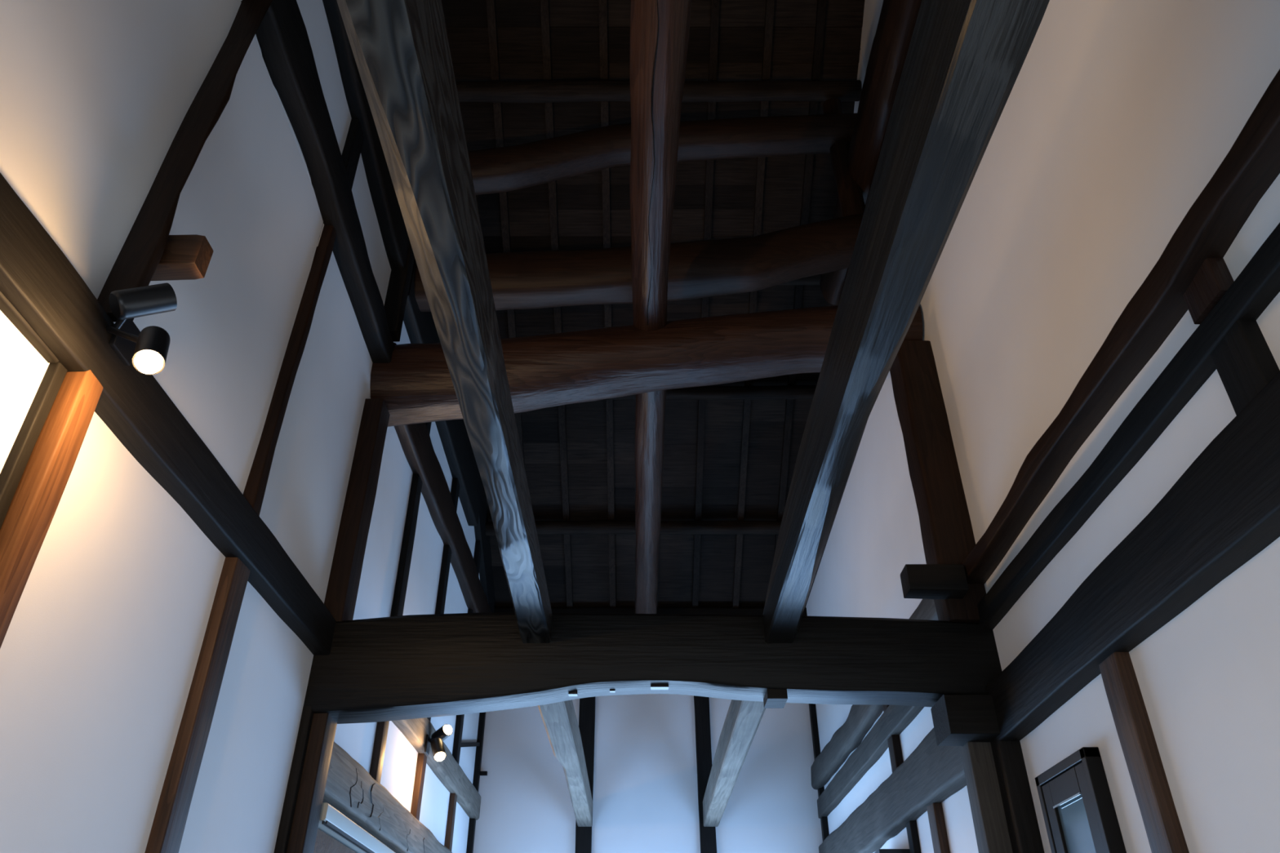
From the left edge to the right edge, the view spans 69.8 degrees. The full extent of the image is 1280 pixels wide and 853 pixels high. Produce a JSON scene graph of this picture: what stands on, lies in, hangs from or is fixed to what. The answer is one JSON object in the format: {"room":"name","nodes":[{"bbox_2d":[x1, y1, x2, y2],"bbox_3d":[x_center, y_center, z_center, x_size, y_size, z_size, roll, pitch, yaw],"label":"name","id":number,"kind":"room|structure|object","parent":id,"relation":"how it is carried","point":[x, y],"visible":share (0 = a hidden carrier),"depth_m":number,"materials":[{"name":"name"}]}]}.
{"room":"traditional japanese house","nodes":[
{"label":"traditional japanese house","id":0,"kind":"room"},
{"bbox_2d":[0,0,479,852],"bbox_3d":[-1.910,-1.227,5.433,0.160,11.030,13.720,0,-33,0],"label":"wall","id":1,"kind":"structure","parent":0,"point":[100,648],"depth_m":3.65,"materials":[{"name":"white paint"}]},
{"bbox_2d":[0,362,67,529],"bbox_3d":[-1.823,1.149,1.987,0.052,3.270,0.061,0,-33,0],"label":"window frame","id":2,"kind":"structure","parent":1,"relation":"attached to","point":[15,465],"depth_m":2.71,"materials":[{"name":"brown wood"}]},
{"bbox_2d":[0,172,336,655],"bbox_3d":[-1.792,-0.962,1.904,0.110,0.244,7.920,0,-33,0],"label":"beam","id":3,"kind":"structure","parent":1,"relation":"attached to","point":[37,277],"depth_m":3.24,"materials":[{"name":"brown wood"}]},
{"bbox_2d":[0,290,58,363],"bbox_3d":[-1.820,-1.626,0.689,0.059,0.035,5.160,0,-33,0],"label":"strip","id":4,"kind":"object","parent":3,"relation":"attached to","point":[6,308],"visible":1,"depth_m":2.70,"materials":[{"name":"brown wood"}]},
{"bbox_2d":[109,319,140,365],"bbox_3d":[-1.734,-0.296,3.094,0.017,0.140,0.120,0,-33,0],"label":"mounting bracket","id":5,"kind":"object","parent":3,"relation":"attached to","point":[123,348],"visible":0.66,"depth_m":3.08,"materials":[{"name":"black metal"}]},
{"bbox_2d":[106,325,170,374],"bbox_3d":[-1.591,-0.241,2.907,0.305,0.254,0.108,-18,-37,25],"label":"spotlight","id":6,"kind":"object","parent":3,"relation":"attached to","point":[153,342],"visible":1,"depth_m":2.82,"materials":[{"name":"black metal"}]},
{"bbox_2d":[108,282,177,328],"bbox_3d":[-1.645,-0.415,3.043,0.190,0.182,0.145,6,-34,-9],"label":"spotlight","id":7,"kind":"object","parent":3,"relation":"attached to","point":[141,301],"visible":0.97,"depth_m":3.01,"materials":[{"name":"black metal"}]},
{"bbox_2d":[97,0,272,321],"bbox_3d":[-1.780,-1.181,3.658,0.164,2.000,0.119,0,-33,0],"label":"post","id":8,"kind":"object","parent":1,"relation":"attached to","point":[138,260],"visible":0.88,"depth_m":3.51,"materials":[{"name":"brown wood"}]},
{"bbox_2d":[151,234,213,280],"bbox_3d":[-1.720,-0.624,3.389,0.220,0.158,0.092,0,-33,0],"label":"tenon end","id":9,"kind":"object","parent":8,"relation":"attached to","point":[188,256],"visible":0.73,"depth_m":3.36,"materials":[{"name":"brown wood"}]},
{"bbox_2d":[243,225,336,516],"bbox_3d":[-1.806,-0.350,4.755,0.087,1.980,0.158,0,-33,0],"label":"stud","id":10,"kind":"object","parent":1,"relation":"attached to","point":[254,492],"visible":0.91,"depth_m":4.67,"materials":[{"name":"brown wood"}]},
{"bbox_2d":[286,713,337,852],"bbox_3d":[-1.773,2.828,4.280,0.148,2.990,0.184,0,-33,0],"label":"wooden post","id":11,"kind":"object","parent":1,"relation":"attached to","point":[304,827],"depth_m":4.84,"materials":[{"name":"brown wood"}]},
{"bbox_2d":[255,0,395,363],"bbox_3d":[-1.777,-2.789,3.157,0.150,0.497,8.000,0,-33,0],"label":"beam","id":12,"kind":"structure","parent":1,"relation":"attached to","point":[282,34],"depth_m":5.03,"materials":[{"name":"brown wood"}]},
{"bbox_2d":[341,118,364,189],"bbox_3d":[-1.812,-1.739,5.764,0.068,0.750,0.155,0,-33,0],"label":"stud","id":13,"kind":"object","parent":1,"relation":"attached to","point":[351,153],"visible":0.58,"depth_m":5.72,"materials":[{"name":"brown wood"}]},
{"bbox_2d":[313,802,395,852],"bbox_3d":[-1.760,4.247,6.033,0.173,2.510,4.250,0,-33,0],"label":"door rail","id":14,"kind":"structure","parent":1,"relation":"in","point":[333,823],"depth_m":5.28,"materials":[{"name":"metal"}]},
{"bbox_2d":[322,0,410,270],"bbox_3d":[-1.788,-3.626,3.708,0.122,0.788,8.000,0,-33,0],"label":"beam","id":15,"kind":"structure","parent":1,"relation":"attached to","point":[394,234],"depth_m":6.05,"materials":[{"name":"brown wood"}]},
{"bbox_2d":[368,720,389,783],"bbox_3d":[-1.813,2.219,6.363,0.067,0.600,0.134,0,-33,0],"label":"stud","id":16,"kind":"object","parent":1,"relation":"attached to","point":[382,727],"visible":0.57,"depth_m":6.31,"materials":[{"name":"brown wood"}]},
{"bbox_2d":[322,742,452,852],"bbox_3d":[-1.778,3.328,7.280,0.146,0.307,5.420,0,-33,0],"label":"beam","id":17,"kind":"structure","parent":1,"relation":"attached to","point":[350,789],"depth_m":5.89,"materials":[{"name":"grey wood"}]},
{"bbox_2d":[390,422,431,617],"bbox_3d":[-1.813,0.590,7.344,0.068,2.900,0.157,0,-33,0],"label":"stud","id":18,"kind":"object","parent":1,"relation":"attached to","point":[401,585],"visible":0.41,"depth_m":7.08,"materials":[{"name":"brown wood"}]},
{"bbox_2d":[410,753,426,821],"bbox_3d":[-1.813,2.952,7.474,0.068,0.600,0.136,0,-33,0],"label":"stud","id":19,"kind":"object","parent":1,"relation":"attached to","point":[421,758],"visible":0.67,"depth_m":7.45,"materials":[{"name":"brown wood"}]},
{"bbox_2d":[391,717,480,820],"bbox_3d":[-1.792,2.863,8.036,0.111,0.261,4.670,0,-33,0],"label":"beam","id":20,"kind":"structure","parent":1,"relation":"attached to","point":[448,771],"depth_m":8.30,"materials":[{"name":"grey wood"}]},
{"bbox_2d":[424,734,446,761],"bbox_3d":[-1.664,2.609,7.428,0.254,0.218,0.134,-28,-43,35],"label":"spotlight","id":21,"kind":"object","parent":20,"relation":"attached to","point":[437,744],"depth_m":7.39,"materials":[{"name":"black metal"}]},
{"bbox_2d":[431,724,453,741],"bbox_3d":[-1.636,2.546,7.592,0.200,0.138,0.127,-19,-38,27],"label":"spotlight","id":22,"kind":"object","parent":20,"relation":"attached to","point":[446,731],"visible":0.78,"depth_m":7.55,"materials":[{"name":"black metal"}]},
{"bbox_2d":[393,342,491,613],"bbox_3d":[-1.786,0.945,8.570,0.126,0.398,5.050,0,-33,0],"label":"beam","id":23,"kind":"structure","parent":1,"relation":"attached to","point":[415,440],"depth_m":8.10,"materials":[{"name":"brown wood"}]},
{"bbox_2d":[403,258,482,526],"bbox_3d":[-1.788,-0.168,8.466,0.117,0.609,3.550,0,-33,0],"label":"beam","id":24,"kind":"structure","parent":1,"relation":"attached to","point":[420,327],"depth_m":8.70,"materials":[{"name":"brown wood"}]},
{"bbox_2d":[426,478,459,721],"bbox_3d":[-1.812,1.344,8.487,0.068,2.900,0.155,0,-33,0],"label":"stud","id":25,"kind":"object","parent":1,"relation":"attached to","point":[446,554],"visible":0.34,"depth_m":8.45,"materials":[{"name":"brown wood"}]},
{"bbox_2d":[444,793,457,851],"bbox_3d":[-1.813,3.789,8.743,0.068,0.600,0.136,0,-33,0],"label":"stud","id":26,"kind":"object","parent":1,"relation":"attached to","point":[453,797],"visible":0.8,"depth_m":8.71,"materials":[{"name":"brown wood"}]},
{"bbox_2d":[452,540,480,764],"bbox_3d":[-1.813,2.303,9.615,0.068,2.540,0.156,0,-33,0],"label":"stud","id":27,"kind":"object","parent":1,"relation":"attached to","point":[477,557],"visible":0.3,"depth_m":9.11,"materials":[{"name":"brown wood"}]},
{"bbox_2d":[461,742,479,746],"bbox_3d":[-1.810,3.373,9.725,0.040,0.335,1.110,0,-33,0],"label":"batten","id":28,"kind":"object","parent":1,"relation":"attached to","point":[470,744],"visible":0.79,"depth_m":9.74,"materials":[{"name":"brown wood"}]},
{"bbox_2d":[474,484,495,613],"bbox_3d":[-1.800,-0.312,9.740,0.080,3.524,5.320,0,-33,0],"label":"board","id":29,"kind":"object","parent":1,"relation":"attached to","point":[486,573],"visible":0.02,"depth_m":10.48,"materials":[{"name":"brown wood"}]},
{"bbox_2d":[472,693,822,852],"bbox_3d":[0.090,4.722,9.703,4.040,5.798,0.160,0,-33,0],"label":"wall","id":30,"kind":"structure","parent":0,"point":[645,796],"depth_m":10.11,"materials":[{"name":"white paint"}]},
{"bbox_2d":[466,711,487,852],"bbox_3d":[-1.769,3.649,10.257,0.158,2.600,0.090,0,-33,0],"label":"batten","id":31,"kind":"object","parent":30,"relation":"attached to","point":[471,832],"depth_m":10.12,"materials":[{"name":"brown wood"}]},
{"bbox_2d":[441,0,864,608],"bbox_3d":[0.090,-3.639,6.993,4.040,5.406,13.870,0,-33,0],"label":"ceiling","id":32,"kind":"structure","parent":0,"point":[723,460],"depth_m":9.11,"materials":[{"name":"brown wood"}]},
{"bbox_2d":[485,520,781,535],"bbox_3d":[0.090,1.163,10.518,3.880,0.182,0.167,0,-33,0],"label":"purlin","id":33,"kind":"object","parent":32,"relation":"attached to","point":[588,526],"visible":0.68,"depth_m":10.46,"materials":[{"name":"brown wood"}]},
{"bbox_2d":[455,79,862,102],"bbox_3d":[0.090,-3.070,8.395,3.880,0.206,0.196,0,-33,0],"label":"purlin","id":34,"kind":"object","parent":32,"relation":"attached to","point":[592,90],"visible":0.8,"depth_m":8.32,"materials":[{"name":"brown wood"}]},
{"bbox_2d":[805,0,1279,852],"bbox_3d":[2.090,-1.227,5.433,0.160,11.030,13.720,0,-33,0],"label":"wall","id":35,"kind":"structure","parent":0,"point":[1117,116],"depth_m":4.07,"materials":[{"name":"white paint"}]},
{"bbox_2d":[413,213,863,311],"bbox_3d":[0.090,-1.345,7.361,3.840,0.930,0.438,0,-33,0],"label":"log","id":36,"kind":"object","parent":35,"relation":"attached to","point":[701,268],"visible":0.67,"depth_m":7.13,"materials":[{"name":"brown wood"}]},
{"bbox_2d":[822,97,865,217],"bbox_3d":[1.768,-2.168,7.838,0.229,1.750,0.189,0,-33,0],"label":"strut","id":37,"kind":"object","parent":36,"relation":"on","point":[850,193],"visible":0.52,"depth_m":7.73,"materials":[{"name":"brown wood"}]},
{"bbox_2d":[467,112,857,195],"bbox_3d":[0.090,-2.342,7.893,3.840,0.940,0.347,0,-33,0],"label":"log","id":38,"kind":"object","parent":35,"relation":"attached to","point":[514,167],"visible":0.67,"depth_m":7.83,"materials":[{"name":"brown wood"}]},
{"bbox_2d":[808,703,829,841],"bbox_3d":[1.988,3.646,10.253,0.079,3.000,0.100,0,-33,0],"label":"batten","id":39,"kind":"object","parent":35,"relation":"attached to","point":[813,717],"visible":0.27,"depth_m":10.26,"materials":[{"name":"brown wood"}]},
{"bbox_2d":[819,0,921,305],"bbox_3d":[1.879,-4.020,4.987,0.307,0.555,9.700,0,-33,0],"label":"log","id":40,"kind":"object","parent":35,"relation":"attached to","point":[898,18],"visible":0.51,"depth_m":6.97,"materials":[{"name":"brown wood"}]},
{"bbox_2d":[817,705,924,818],"bbox_3d":[1.978,2.672,7.713,0.100,0.214,5.420,0,-33,0],"label":"wooden beam","id":41,"kind":"structure","parent":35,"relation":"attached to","point":[895,719],"depth_m":7.87,"materials":[{"name":"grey wood"}]},
{"bbox_2d":[810,599,937,790],"bbox_3d":[1.958,2.405,7.889,0.157,0.320,5.420,0,-33,0],"label":"log","id":42,"kind":"object","parent":35,"relation":"attached to","point":[861,717],"visible":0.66,"depth_m":8.37,"materials":[{"name":"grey wood"}]},
{"bbox_2d":[874,848,910,852],"bbox_3d":[1.877,3.910,6.675,0.265,1.420,0.750,0,-33,0],"label":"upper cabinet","id":43,"kind":"object","parent":35,"relation":"attached to","point":[880,851],"visible":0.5,"depth_m":6.75,"materials":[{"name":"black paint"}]},
{"bbox_2d":[818,728,966,852],"bbox_3d":[1.962,3.132,7.410,0.133,0.423,5.420,0,-33,0],"label":"beam","id":44,"kind":"structure","parent":35,"relation":"attached to","point":[932,773],"depth_m":6.65,"materials":[{"name":"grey wood"}]},
{"bbox_2d":[882,705,903,773],"bbox_3d":[1.988,2.404,7.189,0.077,0.700,0.155,0,-33,0],"label":"strut","id":45,"kind":"object","parent":35,"relation":"attached to","point":[894,741],"visible":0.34,"depth_m":7.07,"materials":[{"name":"brown wood"}]},
{"bbox_2d":[959,742,1013,852],"bbox_3d":[1.903,2.914,4.283,0.252,2.850,0.165,0,-33,0],"label":"wooden post","id":46,"kind":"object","parent":35,"relation":"attached to","point":[990,826],"depth_m":4.84,"materials":[{"name":"brown wood"}]},
{"bbox_2d":[1035,746,1126,852],"bbox_3d":[1.974,2.085,3.926,0.071,1.241,0.590,0,-33,0],"label":"window","id":47,"kind":"structure","parent":35,"relation":"in","point":[1079,813],"depth_m":4.07,"materials":[{"name":"wood"}]},
{"bbox_2d":[960,68,1279,584],"bbox_3d":[1.953,-1.322,2.129,0.162,0.201,7.900,0,-33,0],"label":"wooden beam","id":48,"kind":"structure","parent":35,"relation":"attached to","point":[1212,223],"depth_m":3.45,"materials":[{"name":"brown wood"}]},
{"bbox_2d":[977,222,1279,630],"bbox_3d":[1.983,-1.080,1.970,0.091,0.156,7.900,0,-33,0],"label":"wooden beam","id":49,"kind":"structure","parent":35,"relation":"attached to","point":[1258,284],"depth_m":3.56,"materials":[{"name":"brown wood"}]},
{"bbox_2d":[985,371,1279,741],"bbox_3d":[1.962,-0.644,1.683,0.130,0.365,7.900,0,-33,0],"label":"beam","id":50,"kind":"structure","parent":35,"relation":"attached to","point":[1223,511],"depth_m":3.34,"materials":[{"name":"brown wood"}]},
{"bbox_2d":[1182,257,1234,324],"bbox_3d":[1.987,-0.502,3.217,0.076,0.220,0.182,0,-33,0],"label":"strut","id":51,"kind":"object","parent":35,"relation":"attached to","point":[1213,278],"visible":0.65,"depth_m":3.16,"materials":[{"name":"brown wood"}]},
{"bbox_2d":[1210,320,1279,415],"bbox_3d":[1.987,-0.144,2.970,0.077,0.410,0.185,0,-33,0],"label":"strut","id":52,"kind":"object","parent":35,"relation":"attached to","point":[1245,364],"visible":0.63,"depth_m":2.97,"materials":[{"name":"brown wood"}]},
{"bbox_3d":[0.090,3.419,2.369,4.040,0.100,13.720,0,-33,0],"label":"floor","id":53,"kind":"structure","parent":0,"visible":0},
{"bbox_2d":[0,369,102,648],"bbox_3d":[-1.794,1.202,2.050,0.108,3.250,0.110,0,-33,0],"label":"wall post","id":54,"kind":"object","parent":53,"relation":"on","point":[41,487],"visible":0.84,"depth_m":2.70,"materials":[{"name":"orange wood"}]},
{"bbox_2d":[145,557,249,852],"bbox_3d":[-1.810,1.954,3.236,0.073,3.300,0.162,0,-33,0],"label":"stud","id":55,"kind":"object","parent":53,"relation":"on","point":[169,823],"visible":0.97,"depth_m":3.71,"materials":[{"name":"brown wood"}]},
{"bbox_2d":[274,706,313,852],"bbox_3d":[-1.812,2.835,4.276,0.067,2.975,0.267,0,-33,0],"label":"post","id":56,"kind":"object","parent":53,"relation":"on","point":[301,744],"visible":0.47,"depth_m":4.77,"materials":[{"name":"brown wood"}]},
{"bbox_2d":[303,613,1002,724],"bbox_3d":[0.090,1.385,5.244,3.880,0.579,0.280,0,-33,0],"label":"cross beam","id":57,"kind":"structure","parent":56,"relation":"on","point":[412,666],"depth_m":5.13,"materials":[{"name":"black wood"}]},
{"bbox_2d":[324,398,390,622],"bbox_3d":[-1.778,0.520,5.766,0.139,1.560,0.206,0,-33,0],"label":"post","id":58,"kind":"object","parent":57,"relation":"on","point":[340,598],"visible":0.93,"depth_m":5.68,"materials":[{"name":"brown wood"}]},
{"bbox_2d":[369,305,922,426],"bbox_3d":[0.080,-0.453,6.606,3.820,0.953,0.576,0,-33,0],"label":"log","id":59,"kind":"object","parent":58,"relation":"on","point":[416,386],"visible":0.7,"depth_m":6.42,"materials":[{"name":"red wood"}]},
{"bbox_2d":[383,242,414,342],"bbox_3d":[-1.777,-1.180,6.839,0.138,1.300,0.124,0,-33,0],"label":"stud","id":60,"kind":"object","parent":59,"relation":"on","point":[397,294],"visible":0.47,"depth_m":6.62,"materials":[{"name":"brown wood"}]},
{"bbox_2d":[635,389,666,613],"bbox_3d":[0.075,1.053,8.870,0.253,0.846,5.271,0,-33,0],"label":"log","id":61,"kind":"object","parent":59,"relation":"attached to","point":[650,409],"visible":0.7,"depth_m":8.23,"materials":[{"name":"red wood"}]},
{"bbox_2d":[629,0,691,331],"bbox_3d":[0.103,-1.886,4.897,0.315,0.329,4.103,0,-33,-1],"label":"log","id":62,"kind":"object","parent":59,"relation":"attached to","point":[660,29],"visible":1,"depth_m":5.12,"materials":[{"name":"red wood"}]},
{"bbox_2d":[336,0,552,643],"bbox_3d":[-0.602,-1.104,2.004,0.196,0.393,7.930,0,-33,0],"label":"beam","id":63,"kind":"structure","parent":57,"relation":"attached to","point":[401,48],"depth_m":2.62,"materials":[{"name":"brown wood"}]},
{"bbox_2d":[537,699,592,826],"bbox_3d":[-0.600,2.723,7.680,0.200,0.252,5.320,0,-33,0],"label":"beam","id":64,"kind":"structure","parent":57,"relation":"attached to","point":[559,719],"depth_m":7.33,"materials":[{"name":"grey wood"}]},
{"bbox_2d":[702,699,765,826],"bbox_3d":[0.775,2.714,7.685,0.190,0.272,5.320,0,-33,0],"label":"beam","id":65,"kind":"structure","parent":57,"relation":"attached to","point":[743,719],"depth_m":7.42,"materials":[{"name":"grey wood"}]},
{"bbox_2d":[762,0,1049,643],"bbox_3d":[0.798,-1.079,1.987,0.183,0.333,7.930,0,-33,0],"label":"beam","id":66,"kind":"structure","parent":57,"relation":"attached to","point":[964,61],"depth_m":2.60,"materials":[{"name":"brown wood"}]},
{"bbox_2d":[889,340,986,622],"bbox_3d":[1.897,0.321,5.891,0.271,2.030,0.263,0,-33,0],"label":"post","id":67,"kind":"object","parent":57,"relation":"on","point":[948,537],"visible":0.82,"depth_m":5.81,"materials":[{"name":"brown wood"}]},
{"bbox_2d":[900,564,968,599],"bbox_3d":[1.695,0.898,5.296,0.330,0.166,0.153,0,-33,0],"label":"tenon end","id":68,"kind":"object","parent":67,"relation":"attached to","point":[918,581],"visible":1,"depth_m":5.24,"materials":[{"name":"brown wood"}]},
{"bbox_2d":[575,697,595,852],"bbox_3d":[-0.607,4.708,9.592,0.190,5.700,0.083,0,-33,0],"label":"post","id":69,"kind":"object","parent":53,"relation":"on","point":[587,705],"visible":0.34,"depth_m":10.27,"materials":[{"name":"brown wood"}]},
{"bbox_2d":[693,695,716,852],"bbox_3d":[0.730,4.708,9.592,0.233,5.700,0.083,0,-33,0],"label":"post","id":70,"kind":"object","parent":53,"relation":"on","point":[702,718],"visible":0.55,"depth_m":10.20,"materials":[{"name":"brown wood"}]},
{"bbox_2d":[905,820,921,852],"bbox_3d":[1.993,4.044,5.970,0.068,2.820,0.124,0,-33,0],"label":"stud","id":71,"kind":"object","parent":53,"relation":"on","point":[911,826],"visible":0.74,"depth_m":6.63,"materials":[{"name":"brown wood"}]},
{"bbox_2d":[926,802,950,852],"bbox_3d":[1.987,3.686,5.427,0.077,2.820,0.165,0,-33,0],"label":"stud","id":72,"kind":"object","parent":53,"relation":"on","point":[935,811],"visible":0.79,"depth_m":6.05,"materials":[{"name":"brown wood"}]},
{"bbox_2d":[990,737,1044,852],"bbox_3d":[1.963,2.798,4.271,0.128,3.030,0.276,0,-33,0],"label":"post","id":73,"kind":"object","parent":53,"relation":"on","point":[1024,831],"visible":0.59,"depth_m":4.72,"materials":[{"name":"brown wood"}]},
{"bbox_2d":[930,694,999,746],"bbox_3d":[1.785,1.607,5.008,0.290,0.213,0.273,0,-33,0],"label":"support block","id":74,"kind":"object","parent":73,"relation":"attached to","point":[958,720],"visible":0.82,"depth_m":4.91,"materials":[{"name":"brown wood"}]},
{"bbox_2d":[1098,652,1189,852],"bbox_3d":[1.987,2.126,3.079,0.078,2.840,0.166,0,-33,0],"label":"stud","id":75,"kind":"object","parent":53,"relation":"on","point":[1163,829],"visible":0.91,"depth_m":3.59,"materials":[{"name":"brown wood"}]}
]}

